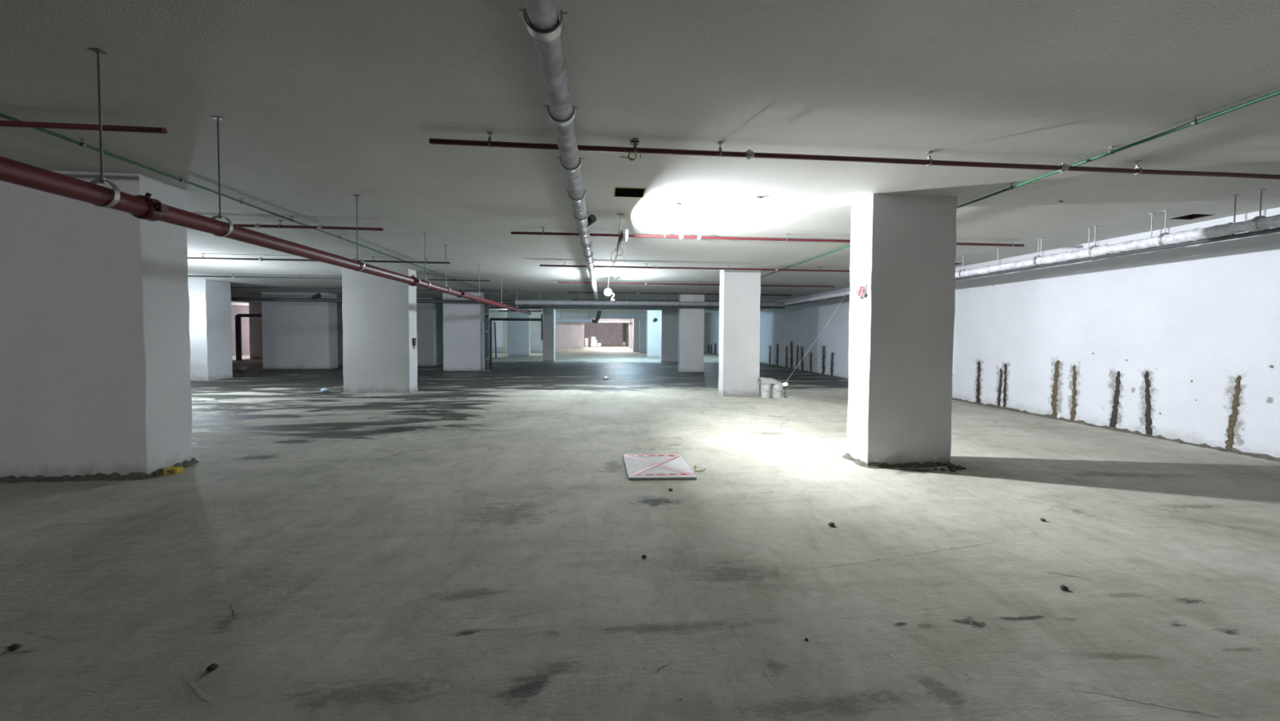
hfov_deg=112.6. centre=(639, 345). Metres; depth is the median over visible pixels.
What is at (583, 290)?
pipe
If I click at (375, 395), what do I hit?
plank
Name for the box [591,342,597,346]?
block
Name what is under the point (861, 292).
paper notice
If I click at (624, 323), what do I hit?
vertical pipe
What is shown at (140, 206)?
pipe
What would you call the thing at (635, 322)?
pier
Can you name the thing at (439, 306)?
wall
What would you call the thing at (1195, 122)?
conduit
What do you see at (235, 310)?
wall
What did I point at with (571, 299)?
pipe
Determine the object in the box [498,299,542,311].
pipe
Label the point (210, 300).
concrete column
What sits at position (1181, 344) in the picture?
wall
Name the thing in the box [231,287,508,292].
pipe
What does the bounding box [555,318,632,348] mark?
wall
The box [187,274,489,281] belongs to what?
pipe
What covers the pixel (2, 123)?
pipe
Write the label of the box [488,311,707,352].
wall
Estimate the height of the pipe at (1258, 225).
0.506 m
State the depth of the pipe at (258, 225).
6.24 m
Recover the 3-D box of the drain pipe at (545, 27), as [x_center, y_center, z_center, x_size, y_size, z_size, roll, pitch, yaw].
[-0.835,-1.653,7.059,0.285,0.352,18.311,0,2,-5]
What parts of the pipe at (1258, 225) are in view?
threaded rod, threaded rod, threaded rod, threaded rod, threaded rod, threaded rod, threaded rod, threaded rod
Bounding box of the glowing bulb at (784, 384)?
[782,382,787,397]
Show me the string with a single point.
(847, 290)
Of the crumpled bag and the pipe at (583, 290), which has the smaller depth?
the crumpled bag
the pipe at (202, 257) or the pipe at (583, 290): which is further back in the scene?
the pipe at (583, 290)
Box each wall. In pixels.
[231,306,249,355]
[337,296,435,365]
[435,297,443,364]
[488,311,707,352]
[494,320,502,347]
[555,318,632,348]
[583,322,629,345]
[707,207,1279,462]
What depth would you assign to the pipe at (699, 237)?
6.79 m
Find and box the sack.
[757,377,783,383]
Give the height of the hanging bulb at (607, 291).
0.713 m
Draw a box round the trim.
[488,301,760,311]
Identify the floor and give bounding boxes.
[0,345,1279,720]
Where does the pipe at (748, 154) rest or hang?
hanging from the ceiling
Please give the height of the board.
0.034 m
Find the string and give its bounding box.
[785,289,848,382]
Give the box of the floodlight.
[616,213,627,248]
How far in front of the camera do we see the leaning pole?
26.39 m
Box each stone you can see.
[7,643,21,649]
[206,662,218,671]
[827,521,835,527]
[1059,584,1068,590]
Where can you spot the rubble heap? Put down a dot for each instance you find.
(240, 367)
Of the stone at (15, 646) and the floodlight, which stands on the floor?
the stone at (15, 646)
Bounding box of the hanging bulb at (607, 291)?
[604,275,614,300]
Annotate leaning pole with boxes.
[493,322,497,357]
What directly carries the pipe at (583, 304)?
hanging from the ceiling
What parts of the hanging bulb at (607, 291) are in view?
bulb glass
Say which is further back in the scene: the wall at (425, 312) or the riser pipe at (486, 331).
the wall at (425, 312)
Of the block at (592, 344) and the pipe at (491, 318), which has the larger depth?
the block at (592, 344)
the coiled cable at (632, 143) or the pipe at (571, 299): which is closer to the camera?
the coiled cable at (632, 143)
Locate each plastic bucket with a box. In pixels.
[760,383,772,398]
[771,383,783,398]
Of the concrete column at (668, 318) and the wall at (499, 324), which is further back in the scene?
the wall at (499, 324)
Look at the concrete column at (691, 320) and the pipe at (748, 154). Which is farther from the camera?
the concrete column at (691, 320)
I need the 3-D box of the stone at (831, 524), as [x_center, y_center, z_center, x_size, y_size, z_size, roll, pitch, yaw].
[1.551,1.443,3.452,0.055,0.031,0.044,0,2,-5]
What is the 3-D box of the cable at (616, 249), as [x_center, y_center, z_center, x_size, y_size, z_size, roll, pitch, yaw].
[-0.294,-1.333,5.809,0.216,0.880,0.011,0,2,-5]
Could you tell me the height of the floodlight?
0.470 m
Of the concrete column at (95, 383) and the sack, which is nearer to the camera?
the concrete column at (95, 383)
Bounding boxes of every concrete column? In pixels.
[0,170,199,483]
[187,279,233,380]
[248,302,262,358]
[261,292,337,368]
[342,267,417,393]
[442,292,484,370]
[506,309,530,355]
[542,309,555,362]
[646,310,660,357]
[660,310,678,362]
[677,293,704,372]
[717,269,760,395]
[841,193,957,468]
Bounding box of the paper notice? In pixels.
[852,279,866,298]
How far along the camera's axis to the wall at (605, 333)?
55.81 m
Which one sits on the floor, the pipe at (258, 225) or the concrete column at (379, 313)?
the concrete column at (379, 313)
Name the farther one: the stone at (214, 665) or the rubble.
the rubble
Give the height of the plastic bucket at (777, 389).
0.350 m
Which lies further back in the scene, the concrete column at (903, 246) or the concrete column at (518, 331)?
the concrete column at (518, 331)
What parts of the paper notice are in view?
plate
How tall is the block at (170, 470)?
0.065 m
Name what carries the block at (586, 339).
on the floor
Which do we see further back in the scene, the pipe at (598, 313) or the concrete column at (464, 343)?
the pipe at (598, 313)
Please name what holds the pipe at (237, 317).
on the floor
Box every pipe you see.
[0,48,531,315]
[0,120,167,133]
[187,253,450,263]
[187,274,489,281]
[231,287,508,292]
[231,288,513,303]
[232,220,383,231]
[235,313,262,360]
[428,131,1279,179]
[483,293,490,371]
[488,313,542,368]
[489,306,542,307]
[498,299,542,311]
[511,226,1024,246]
[515,289,785,308]
[518,0,598,299]
[539,262,849,271]
[556,311,601,323]
[558,279,834,287]
[568,289,791,295]
[571,298,719,301]
[597,318,629,322]
[622,322,625,345]
[784,188,1279,306]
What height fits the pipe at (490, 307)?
0.442 m
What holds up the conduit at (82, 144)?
attached to the ceiling
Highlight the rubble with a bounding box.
[933,463,966,471]
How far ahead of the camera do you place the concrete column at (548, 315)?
22.67 m
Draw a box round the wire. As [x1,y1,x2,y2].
[693,465,706,471]
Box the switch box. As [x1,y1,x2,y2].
[412,337,416,348]
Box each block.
[160,466,183,474]
[585,337,588,346]
[591,339,596,343]
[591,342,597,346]
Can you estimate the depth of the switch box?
11.10 m
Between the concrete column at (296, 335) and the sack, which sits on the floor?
the concrete column at (296, 335)
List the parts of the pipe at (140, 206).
threaded rod, threaded rod, threaded rod, threaded rod, threaded rod, threaded rod, threaded rod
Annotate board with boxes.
[622,453,696,479]
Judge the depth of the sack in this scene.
10.35 m
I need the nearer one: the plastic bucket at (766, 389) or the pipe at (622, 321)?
the plastic bucket at (766, 389)
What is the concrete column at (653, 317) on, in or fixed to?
on the floor
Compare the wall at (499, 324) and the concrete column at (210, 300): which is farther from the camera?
the wall at (499, 324)
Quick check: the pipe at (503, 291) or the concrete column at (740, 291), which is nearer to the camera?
the concrete column at (740, 291)
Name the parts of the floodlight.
suspension rod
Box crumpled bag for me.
[320,387,329,392]
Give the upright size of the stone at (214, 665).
0.024 m
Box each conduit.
[0,112,489,292]
[760,89,1279,278]
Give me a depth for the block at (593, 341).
48.55 m
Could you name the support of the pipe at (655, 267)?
attached to the ceiling
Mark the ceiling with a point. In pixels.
(322, 104)
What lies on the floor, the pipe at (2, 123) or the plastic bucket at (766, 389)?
the plastic bucket at (766, 389)
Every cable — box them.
[610,215,626,279]
[619,140,640,160]
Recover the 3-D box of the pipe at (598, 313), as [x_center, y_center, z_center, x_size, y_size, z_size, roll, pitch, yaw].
[-4.349,-2.116,30.692,3.157,0.950,0.300,0,2,-5]
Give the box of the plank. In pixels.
[372,395,387,396]
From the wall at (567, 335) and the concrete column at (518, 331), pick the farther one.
the wall at (567, 335)
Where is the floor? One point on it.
(322, 550)
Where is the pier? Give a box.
[632,319,639,351]
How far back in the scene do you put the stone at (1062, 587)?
2.60 m
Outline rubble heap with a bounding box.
[235,365,247,370]
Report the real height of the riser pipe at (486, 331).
3.102 m
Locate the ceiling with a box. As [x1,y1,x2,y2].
[0,0,1279,313]
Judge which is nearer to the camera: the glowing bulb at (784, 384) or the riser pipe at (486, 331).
the glowing bulb at (784, 384)
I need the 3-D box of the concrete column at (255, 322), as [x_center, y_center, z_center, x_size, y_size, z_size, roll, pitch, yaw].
[-21.523,-0.859,24.536,1.311,3.170,0.611,0,2,-5]
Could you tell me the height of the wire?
0.012 m

